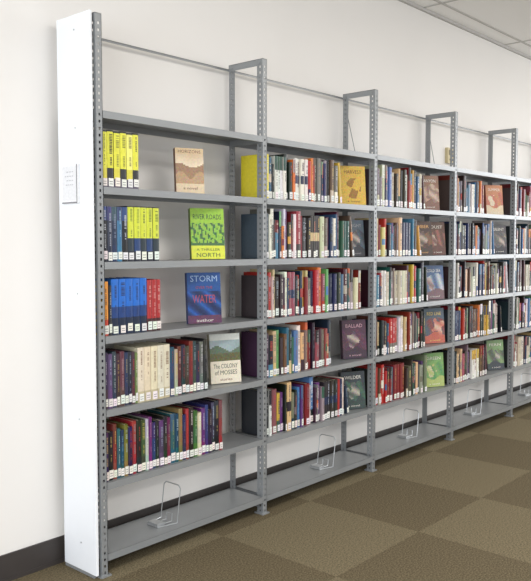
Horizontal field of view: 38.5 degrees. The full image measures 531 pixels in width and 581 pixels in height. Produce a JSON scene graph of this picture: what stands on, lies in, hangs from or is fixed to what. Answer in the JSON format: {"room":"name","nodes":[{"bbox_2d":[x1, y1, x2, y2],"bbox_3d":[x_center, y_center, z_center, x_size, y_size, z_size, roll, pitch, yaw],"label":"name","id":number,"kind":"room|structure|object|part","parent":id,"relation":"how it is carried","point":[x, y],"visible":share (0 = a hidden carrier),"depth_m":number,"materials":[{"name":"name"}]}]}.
{"room":"library","nodes":[
{"label":"library","id":0,"kind":"room"},
{"bbox_2d":[0,0,530,555],"bbox_3d":[0.152,-0.432,4.132,0.120,2.900,13.000,3,4,42],"label":"wall","id":1,"kind":"structure","parent":0,"point":[421,64],"depth_m":3.52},
{"bbox_2d":[0,382,530,580],"bbox_3d":[0.201,0.966,4.170,0.011,0.105,13.000,3,4,42],"label":"baseboard","id":2,"kind":"structure","parent":1,"relation":"attached to","point":[28,560],"depth_m":3.33,"materials":[{"name":"rubber"}]},
{"bbox_2d":[445,147,452,163],"bbox_3d":[1.271,-0.931,5.251,0.026,0.105,0.080,3,4,42],"label":"wall thermostat","id":3,"kind":"object","parent":1,"relation":"attached to","point":[447,150],"visible":0.51,"depth_m":5.22,"materials":[{"name":"plastic"}]},
{"bbox_2d":[398,0,530,59],"bbox_3d":[2.717,-1.636,1.772,6.750,0.020,13.000,3,4,42],"label":"trim","id":4,"kind":"structure","parent":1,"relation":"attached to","point":[412,4],"depth_m":5.27,"materials":[{"name":"white metal"}]},
{"bbox_2d":[12,402,530,580],"bbox_3d":[2.717,1.199,1.938,6.750,0.100,13.000,3,4,42],"label":"floor","id":5,"kind":"structure","parent":0,"point":[435,509],"depth_m":3.37,"materials":[{"name":"carpet"}]},
{"bbox_2d":[56,9,98,578],"bbox_3d":[-0.713,0.034,2.884,0.210,2.115,0.013,3,4,42],"label":"end panel","id":6,"kind":"object","parent":5,"relation":"on","point":[74,32],"visible":1,"depth_m":2.87,"materials":[{"name":"white metal"}]},
{"bbox_2d":[62,164,79,203],"bbox_3d":[-0.733,-0.400,2.859,0.098,0.145,0.013,3,4,42],"label":"sign","id":7,"kind":"object","parent":6,"relation":"attached to","point":[70,173],"depth_m":2.85,"materials":[{"name":"white plastic"}]},
{"bbox_2d":[92,12,262,578],"bbox_3d":[-0.399,0.016,3.235,0.229,2.110,0.920,3,4,42],"label":"bookshelf","id":8,"kind":"object","parent":5,"relation":"on","point":[115,542],"visible":0.52,"depth_m":3.10,"materials":[{"name":"grey metal"}]},
{"bbox_2d":[93,130,138,188],"bbox_3d":[-0.608,-0.501,2.945,0.156,0.215,0.177,3,4,42],"label":"books","id":9,"kind":"object","parent":8,"relation":"on","point":[120,149],"visible":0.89,"depth_m":2.89,"materials":[{"name":"yellow paper"}]},
{"bbox_2d":[94,206,158,261],"bbox_3d":[-0.574,-0.223,2.999,0.156,0.214,0.278,3,4,42],"label":"books","id":10,"kind":"object","parent":8,"relation":"on","point":[131,233],"visible":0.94,"depth_m":2.94,"materials":[{"name":"paper"}]},
{"bbox_2d":[95,277,160,335],"bbox_3d":[-0.573,0.057,3.018,0.155,0.213,0.284,3,4,42],"label":"books","id":11,"kind":"object","parent":8,"relation":"on","point":[132,304],"visible":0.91,"depth_m":2.96,"materials":[{"name":"blue paper"}]},
{"bbox_2d":[96,336,207,408],"bbox_3d":[-0.487,0.327,3.129,0.156,0.220,0.540,3,4,42],"label":"books","id":12,"kind":"object","parent":8,"relation":"on","point":[140,372],"visible":0.95,"depth_m":3.07,"materials":[{"name":"multicoloured paper"}]},
{"bbox_2d":[97,397,222,481],"bbox_3d":[-0.456,0.604,3.180,0.157,0.222,0.632,3,4,42],"label":"books","id":13,"kind":"object","parent":8,"relation":"on","point":[152,438],"visible":0.97,"depth_m":3.12,"materials":[{"name":"multicoloured paper"}]},
{"bbox_2d":[147,481,180,527],"bbox_3d":[-0.437,0.907,3.228,0.109,0.159,0.115,3,4,42],"label":"bookend","id":14,"kind":"object","parent":8,"relation":"on","point":[156,523],"visible":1,"depth_m":3.22,"materials":[{"name":"silver metal"}]},
{"bbox_3d":[-0.386,-0.675,3.205,0.212,0.027,0.884,3,4,42],"label":"shelf","id":15,"kind":"part","parent":8,"relation":"part of","materials":[{"name":"grey metal"}]},
{"bbox_3d":[-0.386,-0.395,3.222,0.212,0.027,0.884,3,4,42],"label":"shelf","id":16,"kind":"part","parent":8,"relation":"part of","materials":[{"name":"grey metal"}]},
{"bbox_3d":[-0.386,-0.116,3.238,0.212,0.027,0.884,3,4,42],"label":"shelf","id":17,"kind":"part","parent":8,"relation":"part of","materials":[{"name":"grey metal"}]},
{"bbox_3d":[-0.386,0.164,3.255,0.212,0.027,0.884,3,4,42],"label":"shelf","id":18,"kind":"part","parent":8,"relation":"part of","materials":[{"name":"grey metal"}]},
{"bbox_3d":[-0.386,0.443,3.271,0.212,0.027,0.884,3,4,42],"label":"shelf","id":19,"kind":"part","parent":8,"relation":"part of","materials":[{"name":"grey metal"}]},
{"bbox_3d":[-0.386,0.723,3.287,0.212,0.027,0.884,3,4,42],"label":"shelf","id":20,"kind":"part","parent":8,"relation":"part of","materials":[{"name":"grey metal"}]},
{"bbox_3d":[-0.386,0.997,3.303,0.212,0.027,0.884,3,4,42],"label":"shelf","id":21,"kind":"part","parent":8,"relation":"part of","materials":[{"name":"grey metal"}]},
{"bbox_2d":[173,147,204,193],"bbox_3d":[-0.326,-0.508,3.236,0.125,0.194,0.045,-2,4,-24],"label":"book","id":22,"kind":"object","parent":8,"relation":"on","point":[188,162],"visible":0.98,"depth_m":3.22,"materials":[{"name":"beige paper"}]},
{"bbox_2d":[185,272,221,323],"bbox_3d":[-0.272,0.033,3.330,0.155,0.224,0.048,-2,4,-24],"label":"book","id":23,"kind":"object","parent":8,"relation":"on","point":[202,290],"visible":1,"depth_m":3.32,"materials":[{"name":"blue paper"}]},
{"bbox_2d":[188,208,224,259],"bbox_3d":[-0.258,-0.248,3.330,0.155,0.224,0.048,-2,4,-24],"label":"book","id":24,"kind":"object","parent":8,"relation":"on","point":[206,225],"visible":1,"depth_m":3.32,"materials":[{"name":"green paper"}]},
{"bbox_2d":[207,333,240,383],"bbox_3d":[-0.187,0.307,3.443,0.150,0.224,0.048,-2,4,-28],"label":"book","id":25,"kind":"object","parent":8,"relation":"on","point":[223,350],"visible":1,"depth_m":3.43,"materials":[{"name":"white paper"}]},
{"bbox_2d":[229,58,374,514],"bbox_3d":[0.209,-0.024,3.916,0.229,2.110,0.920,3,4,42],"label":"bookshelf","id":26,"kind":"object","parent":5,"relation":"on","point":[277,484],"visible":0.83,"depth_m":3.66,"materials":[{"name":"grey metal"}]},
{"bbox_2d":[241,319,330,377],"bbox_3d":[0.113,0.278,3.812,0.172,0.238,0.533,3,4,42],"label":"books","id":27,"kind":"object","parent":26,"relation":"on","point":[292,347],"visible":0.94,"depth_m":3.71,"materials":[{"name":"multicoloured paper"}]},
{"bbox_2d":[241,154,341,202],"bbox_3d":[0.136,-0.553,3.789,0.172,0.221,0.602,3,4,42],"label":"books","id":28,"kind":"object","parent":26,"relation":"on","point":[309,179],"visible":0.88,"depth_m":3.68,"materials":[{"name":"multicoloured paper"}]},
{"bbox_2d":[241,375,348,436],"bbox_3d":[0.162,0.554,3.886,0.176,0.238,0.684,3,4,42],"label":"books","id":29,"kind":"object","parent":26,"relation":"on","point":[294,403],"visible":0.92,"depth_m":3.77,"materials":[{"name":"multicoloured paper"}]},
{"bbox_2d":[241,209,353,258],"bbox_3d":[0.176,-0.285,3.849,0.171,0.237,0.720,3,4,42],"label":"books","id":30,"kind":"object","parent":26,"relation":"on","point":[290,234],"visible":0.98,"depth_m":3.71,"materials":[{"name":"multicoloured paper"}]},
{"bbox_2d":[241,267,360,318],"bbox_3d":[0.194,-0.004,3.889,0.176,0.231,0.779,3,4,42],"label":"books","id":31,"kind":"object","parent":26,"relation":"on","point":[301,290],"visible":0.97,"depth_m":3.77,"materials":[{"name":"multicoloured paper"}]},
{"bbox_3d":[0.222,0.124,3.936,0.212,0.027,0.884,3,4,42],"label":"shelf","id":32,"kind":"part","parent":26,"relation":"part of","materials":[{"name":"grey metal"}]},
{"bbox_3d":[0.222,0.957,3.985,0.212,0.027,0.884,3,4,42],"label":"shelf","id":33,"kind":"part","parent":26,"relation":"part of","materials":[{"name":"grey metal"}]},
{"bbox_3d":[0.222,-0.435,3.903,0.212,0.027,0.884,3,4,42],"label":"shelf","id":34,"kind":"part","parent":26,"relation":"part of","materials":[{"name":"grey metal"}]},
{"bbox_3d":[0.222,-0.156,3.919,0.212,0.027,0.884,3,4,42],"label":"shelf","id":35,"kind":"part","parent":26,"relation":"part of","materials":[{"name":"grey metal"}]},
{"bbox_3d":[0.222,0.683,3.969,0.212,0.027,0.884,3,4,42],"label":"shelf","id":36,"kind":"part","parent":26,"relation":"part of","materials":[{"name":"grey metal"}]},
{"bbox_3d":[0.222,-0.715,3.887,0.212,0.027,0.884,3,4,42],"label":"shelf","id":37,"kind":"part","parent":26,"relation":"part of","materials":[{"name":"grey metal"}]},
{"bbox_3d":[0.222,0.403,3.952,0.212,0.027,0.884,3,4,42],"label":"shelf","id":38,"kind":"part","parent":26,"relation":"part of","materials":[{"name":"grey metal"}]},
{"bbox_2d":[310,434,335,469],"bbox_3d":[0.297,0.859,4.051,0.109,0.159,0.115,3,4,42],"label":"bookend","id":39,"kind":"object","parent":26,"relation":"on","point":[315,466],"visible":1,"depth_m":4.04,"materials":[{"name":"silver metal"}]},
{"bbox_2d":[338,371,365,408],"bbox_3d":[0.479,0.551,4.204,0.150,0.207,0.047,-2,4,-24],"label":"book","id":40,"kind":"object","parent":26,"relation":"on","point":[354,380],"visible":0.86,"depth_m":4.20,"materials":[{"name":"green paper"}]},
{"bbox_2d":[339,319,366,358],"bbox_3d":[0.484,0.268,4.193,0.150,0.214,0.047,-1,4,-24],"label":"book","id":41,"kind":"object","parent":26,"relation":"on","point":[352,332],"visible":1,"depth_m":4.18,"materials":[{"name":"purple paper"}]},
{"bbox_2d":[340,166,365,204],"bbox_3d":[0.470,-0.569,4.128,0.150,0.212,0.047,-1,4,-21],"label":"book","id":42,"kind":"object","parent":26,"relation":"on","point":[353,190],"visible":0.95,"depth_m":4.12,"materials":[{"name":"yellow paper"}]},
{"bbox_2d":[351,220,364,256],"bbox_3d":[0.487,-0.286,4.166,0.120,0.202,0.046,-2,4,-34],"label":"book","id":43,"kind":"object","parent":26,"relation":"on","point":[357,225],"visible":0.66,"depth_m":4.17,"materials":[{"name":"grey paper"}]},
{"bbox_2d":[341,89,454,471],"bbox_3d":[0.817,-0.064,4.597,0.229,2.110,0.920,3,4,42],"label":"bookshelf","id":44,"kind":"object","parent":5,"relation":"on","point":[383,446],"visible":0.63,"depth_m":4.35,"materials":[{"name":"grey metal"}]},
{"bbox_2d":[355,218,420,256],"bbox_3d":[0.713,-0.313,4.448,0.166,0.223,0.502,3,4,42],"label":"books","id":45,"kind":"object","parent":44,"relation":"on","point":[395,236],"visible":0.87,"depth_m":4.38,"materials":[{"name":"multicoloured paper"}]},
{"bbox_2d":[352,310,424,356],"bbox_3d":[0.737,0.243,4.507,0.167,0.227,0.574,3,4,42],"label":"books","id":46,"kind":"object","parent":44,"relation":"on","point":[403,330],"visible":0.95,"depth_m":4.45,"materials":[{"name":"multicoloured paper"}]},
{"bbox_2d":[351,354,426,405],"bbox_3d":[0.745,0.521,4.533,0.168,0.228,0.599,3,4,42],"label":"books","id":47,"kind":"object","parent":44,"relation":"on","point":[397,378],"visible":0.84,"depth_m":4.48,"materials":[{"name":"red paper"}]},
{"bbox_2d":[362,165,424,208],"bbox_3d":[0.728,-0.601,4.454,0.175,0.238,0.556,3,4,42],"label":"books","id":48,"kind":"object","parent":44,"relation":"on","point":[398,187],"visible":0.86,"depth_m":4.38,"materials":[{"name":"multicoloured paper"}]},
{"bbox_2d":[360,262,427,306],"bbox_3d":[0.743,-0.043,4.505,0.176,0.238,0.604,3,4,42],"label":"books","id":49,"kind":"object","parent":44,"relation":"on","point":[404,283],"visible":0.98,"depth_m":4.43,"materials":[{"name":"multicoloured paper"}]},
{"bbox_3d":[0.830,0.917,4.666,0.212,0.027,0.884,3,4,42],"label":"shelf","id":50,"kind":"part","parent":44,"relation":"part of","materials":[{"name":"grey metal"}]},
{"bbox_3d":[0.830,-0.755,4.568,0.212,0.027,0.884,3,4,42],"label":"shelf","id":51,"kind":"part","parent":44,"relation":"part of","materials":[{"name":"grey metal"}]},
{"bbox_3d":[0.830,-0.475,4.584,0.212,0.027,0.884,3,4,42],"label":"shelf","id":52,"kind":"part","parent":44,"relation":"part of","materials":[{"name":"grey metal"}]},
{"bbox_3d":[0.830,0.084,4.617,0.212,0.027,0.884,3,4,42],"label":"shelf","id":53,"kind":"part","parent":44,"relation":"part of","materials":[{"name":"grey metal"}]},
{"bbox_2d":[397,408,418,438],"bbox_3d":[0.872,0.822,4.695,0.109,0.159,0.115,3,4,42],"label":"bookend","id":54,"kind":"object","parent":44,"relation":"on","point":[401,435],"visible":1,"depth_m":4.69,"materials":[{"name":"silver metal"}]},
{"bbox_3d":[0.830,0.643,4.650,0.212,0.027,0.884,3,4,42],"label":"shelf","id":55,"kind":"part","parent":44,"relation":"part of","materials":[{"name":"grey metal"}]},
{"bbox_3d":[0.830,0.363,4.633,0.212,0.027,0.884,3,4,42],"label":"shelf","id":56,"kind":"part","parent":44,"relation":"part of","materials":[{"name":"grey metal"}]},
{"bbox_3d":[0.830,-0.196,4.601,0.212,0.027,0.884,3,4,42],"label":"shelf","id":57,"kind":"part","parent":44,"relation":"part of","materials":[{"name":"grey metal"}]},
{"bbox_2d":[417,221,432,255],"bbox_3d":[0.963,-0.322,4.698,0.145,0.212,0.047,-2,4,-26],"label":"book","id":58,"kind":"object","parent":44,"relation":"on","point":[425,230],"visible":0.66,"depth_m":4.70,"materials":[{"name":"paper"}]},
{"bbox_2d":[422,175,439,209],"bbox_3d":[1.010,-0.607,4.734,0.155,0.217,0.048,-2,4,-26],"label":"book","id":59,"kind":"object","parent":44,"relation":"on","point":[431,187],"visible":0.7,"depth_m":4.73,"materials":[{"name":"brown paper"}]},
{"bbox_2d":[421,352,443,386],"bbox_3d":[1.071,0.507,4.867,0.150,0.217,0.048,-1,4,-22],"label":"book","id":60,"kind":"object","parent":44,"relation":"on","point":[435,366],"visible":0.83,"depth_m":4.86,"materials":[{"name":"green paper"}]},
{"bbox_2d":[421,308,444,343],"bbox_3d":[1.070,0.224,4.851,0.155,0.224,0.048,-2,4,-25],"label":"book","id":61,"kind":"object","parent":44,"relation":"on","point":[434,317],"visible":0.98,"depth_m":4.84,"materials":[{"name":"red paper"}]},
{"bbox_2d":[424,265,444,299],"bbox_3d":[1.062,-0.051,4.826,0.155,0.217,0.048,-2,4,-28],"label":"book","id":62,"kind":"object","parent":44,"relation":"on","point":[435,281],"visible":0.83,"depth_m":4.82,"materials":[{"name":"blue paper"}]},
{"bbox_2d":[431,222,445,254],"bbox_3d":[1.082,-0.330,4.832,0.130,0.212,0.047,-2,4,-28],"label":"book","id":63,"kind":"object","parent":44,"relation":"on","point":[438,231],"visible":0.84,"depth_m":4.83,"materials":[{"name":"brown paper"}]},
{"bbox_2d":[422,111,514,440],"bbox_3d":[1.425,-0.104,5.279,0.229,2.110,0.920,3,4,42],"label":"bookshelf","id":64,"kind":"object","parent":5,"relation":"on","point":[455,420],"visible":0.62,"depth_m":5.01,"materials":[{"name":"grey metal"}]},
{"bbox_2d":[432,343,486,383],"bbox_3d":[1.324,0.478,5.184,0.169,0.238,0.516,3,4,42],"label":"books","id":65,"kind":"object","parent":64,"relation":"on","point":[470,358],"visible":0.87,"depth_m":5.12,"materials":[{"name":"multicoloured paper"}]},
{"bbox_2d":[438,175,483,212],"bbox_3d":[1.293,-0.638,5.083,0.169,0.238,0.422,3,4,42],"label":"books","id":66,"kind":"object","parent":64,"relation":"on","point":[470,195],"visible":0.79,"depth_m":4.97,"materials":[{"name":"multicoloured paper"}]},
{"bbox_3d":[1.438,0.877,5.347,0.212,0.027,0.884,3,4,42],"label":"shelf","id":67,"kind":"part","parent":64,"relation":"part of","materials":[{"name":"grey metal"}]},
{"bbox_2d":[444,221,494,254],"bbox_3d":[1.353,-0.361,5.167,0.169,0.236,0.602,3,4,42],"label":"books","id":68,"kind":"object","parent":64,"relation":"on","point":[476,237],"visible":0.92,"depth_m":5.08,"materials":[{"name":"multicoloured paper"}]},
{"bbox_2d":[440,299,501,340],"bbox_3d":[1.397,0.194,5.247,0.168,0.238,0.730,3,4,42],"label":"books","id":69,"kind":"object","parent":64,"relation":"on","point":[477,318],"visible":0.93,"depth_m":5.20,"materials":[{"name":"multicoloured paper"}]},
{"bbox_2d":[436,260,507,297],"bbox_3d":[1.427,-0.088,5.271,0.176,0.238,0.832,3,4,42],"label":"books","id":70,"kind":"object","parent":64,"relation":"on","point":[473,278],"visible":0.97,"depth_m":5.18,"materials":[{"name":"multicoloured paper"}]},
{"bbox_2d":[463,389,481,414],"bbox_3d":[1.447,0.784,5.339,0.109,0.159,0.115,3,4,42],"label":"bookend","id":71,"kind":"object","parent":64,"relation":"on","point":[466,411],"visible":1,"depth_m":5.33,"materials":[{"name":"silver metal"}]},
{"bbox_3d":[1.438,-0.795,5.249,0.212,0.027,0.884,3,4,42],"label":"shelf","id":72,"kind":"part","parent":64,"relation":"part of","materials":[{"name":"grey metal"}]},
{"bbox_3d":[1.438,-0.515,5.266,0.212,0.027,0.884,3,4,42],"label":"shelf","id":73,"kind":"part","parent":64,"relation":"part of","materials":[{"name":"grey metal"}]},
{"bbox_3d":[1.438,0.603,5.331,0.212,0.027,0.884,3,4,42],"label":"shelf","id":74,"kind":"part","parent":64,"relation":"part of","materials":[{"name":"grey metal"}]},
{"bbox_3d":[1.438,0.044,5.298,0.212,0.027,0.884,3,4,42],"label":"shelf","id":75,"kind":"part","parent":64,"relation":"part of","materials":[{"name":"grey metal"}]},
{"bbox_3d":[1.438,0.324,5.315,0.212,0.027,0.884,3,4,42],"label":"shelf","id":76,"kind":"part","parent":64,"relation":"part of","materials":[{"name":"grey metal"}]},
{"bbox_3d":[1.438,-0.236,5.282,0.212,0.027,0.884,3,4,42],"label":"shelf","id":77,"kind":"part","parent":64,"relation":"part of","materials":[{"name":"grey metal"}]},
{"bbox_2d":[484,185,503,214],"bbox_3d":[1.625,-0.645,5.423,0.155,0.212,0.047,-2,4,-26],"label":"book","id":78,"kind":"object","parent":64,"relation":"on","point":[493,197],"visible":0.98,"depth_m":5.41,"materials":[{"name":"paper"}]},
{"bbox_2d":[484,339,503,369],"bbox_3d":[1.665,0.468,5.533,0.155,0.217,0.048,-2,4,-25],"label":"book","id":79,"kind":"object","parent":64,"relation":"on","point":[494,353],"visible":1,"depth_m":5.52,"materials":[{"name":"green paper"}]},
{"bbox_2d":[493,225,506,253],"bbox_3d":[1.684,-0.369,5.506,0.140,0.212,0.047,-2,4,-27],"label":"book","id":80,"kind":"object","parent":64,"relation":"on","point":[500,243],"visible":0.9,"depth_m":5.50,"materials":[{"name":"grey paper"}]},
{"bbox_2d":[484,128,530,416],"bbox_3d":[2.033,-0.143,5.960,0.229,2.110,0.920,3,4,42],"label":"bookshelf","id":81,"kind":"object","parent":5,"relation":"on","point":[511,398],"visible":0.58,"depth_m":5.60,"materials":[{"name":"grey metal"}]},
{"bbox_3d":[2.046,0.838,6.028,0.212,0.027,0.884,3,4,42],"label":"shelf","id":82,"kind":"part","parent":81,"relation":"part of","materials":[{"name":"grey metal"}]},
{"bbox_3d":[2.046,-0.835,5.931,0.212,0.027,0.884,3,4,42],"label":"shelf","id":83,"kind":"part","parent":81,"relation":"part of","materials":[{"name":"grey metal"}]},
{"bbox_2d":[493,296,530,329],"bbox_3d":[1.956,0.157,5.878,0.173,0.238,0.592,3,4,42],"label":"books","id":84,"kind":"object","parent":81,"relation":"on","point":[522,317],"visible":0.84,"depth_m":5.71,"materials":[{"name":"multicoloured paper"}]},
{"bbox_2d":[493,331,530,366],"bbox_3d":[1.973,0.436,5.914,0.174,0.238,0.643,3,4,42],"label":"books","id":85,"kind":"object","parent":81,"relation":"on","point":[522,341],"visible":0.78,"depth_m":5.73,"materials":[{"name":"multicoloured paper"}]},
{"bbox_3d":[2.046,-0.555,5.947,0.212,0.027,0.884,3,4,42],"label":"shelf","id":86,"kind":"part","parent":81,"relation":"part of","materials":[{"name":"grey metal"}]},
{"bbox_2d":[498,260,530,291],"bbox_3d":[1.993,-0.123,5.903,0.173,0.234,0.703,3,4,42],"label":"books","id":87,"kind":"object","parent":81,"relation":"on","point":[522,267],"visible":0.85,"depth_m":5.72,"materials":[{"name":"multicoloured paper"}]},
{"bbox_2d":[500,183,530,216],"bbox_3d":[1.947,-0.681,5.821,0.176,0.238,0.568,3,4,42],"label":"books","id":88,"kind":"object","parent":81,"relation":"on","point":[523,192],"visible":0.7,"depth_m":5.63,"materials":[{"name":"multicoloured paper"}]},
{"bbox_3d":[2.046,0.284,5.996,0.212,0.027,0.884,3,4,42],"label":"shelf","id":89,"kind":"part","parent":81,"relation":"part of","materials":[{"name":"grey metal"}]},
{"bbox_3d":[2.046,0.563,6.012,0.212,0.027,0.884,3,4,42],"label":"shelf","id":90,"kind":"part","parent":81,"relation":"part of","materials":[{"name":"grey metal"}]},
{"bbox_2d":[506,224,530,253],"bbox_3d":[1.904,-0.394,5.789,0.176,0.228,0.438,3,4,42],"label":"books","id":91,"kind":"object","parent":81,"relation":"on","point":[523,231],"visible":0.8,"depth_m":5.69,"materials":[{"name":"multicoloured paper"}]},
{"bbox_3d":[2.046,0.004,5.980,0.212,0.027,0.884,3,4,42],"label":"shelf","id":92,"kind":"part","parent":81,"relation":"part of","materials":[{"name":"grey metal"}]},
{"bbox_2d":[518,373,528,395],"bbox_3d":[2.055,0.744,6.020,0.109,0.159,0.115,3,4,42],"label":"bookend","id":93,"kind":"object","parent":81,"relation":"on","point":[520,393],"visible":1,"depth_m":6.00,"materials":[{"name":"silver metal"}]},
{"bbox_3d":[2.046,-0.275,5.963,0.212,0.027,0.884,3,4,42],"label":"shelf","id":94,"kind":"part","parent":81,"relation":"part of","materials":[{"name":"grey metal"}]},
{"bbox_2d":[409,0,530,55],"bbox_3d":[2.717,-1.696,1.769,6.750,0.100,13.000,3,4,42],"label":"ceiling","id":95,"kind":"structure","parent":0,"point":[512,17],"depth_m":5.11,"materials":[{"name":"tile"}]}
]}

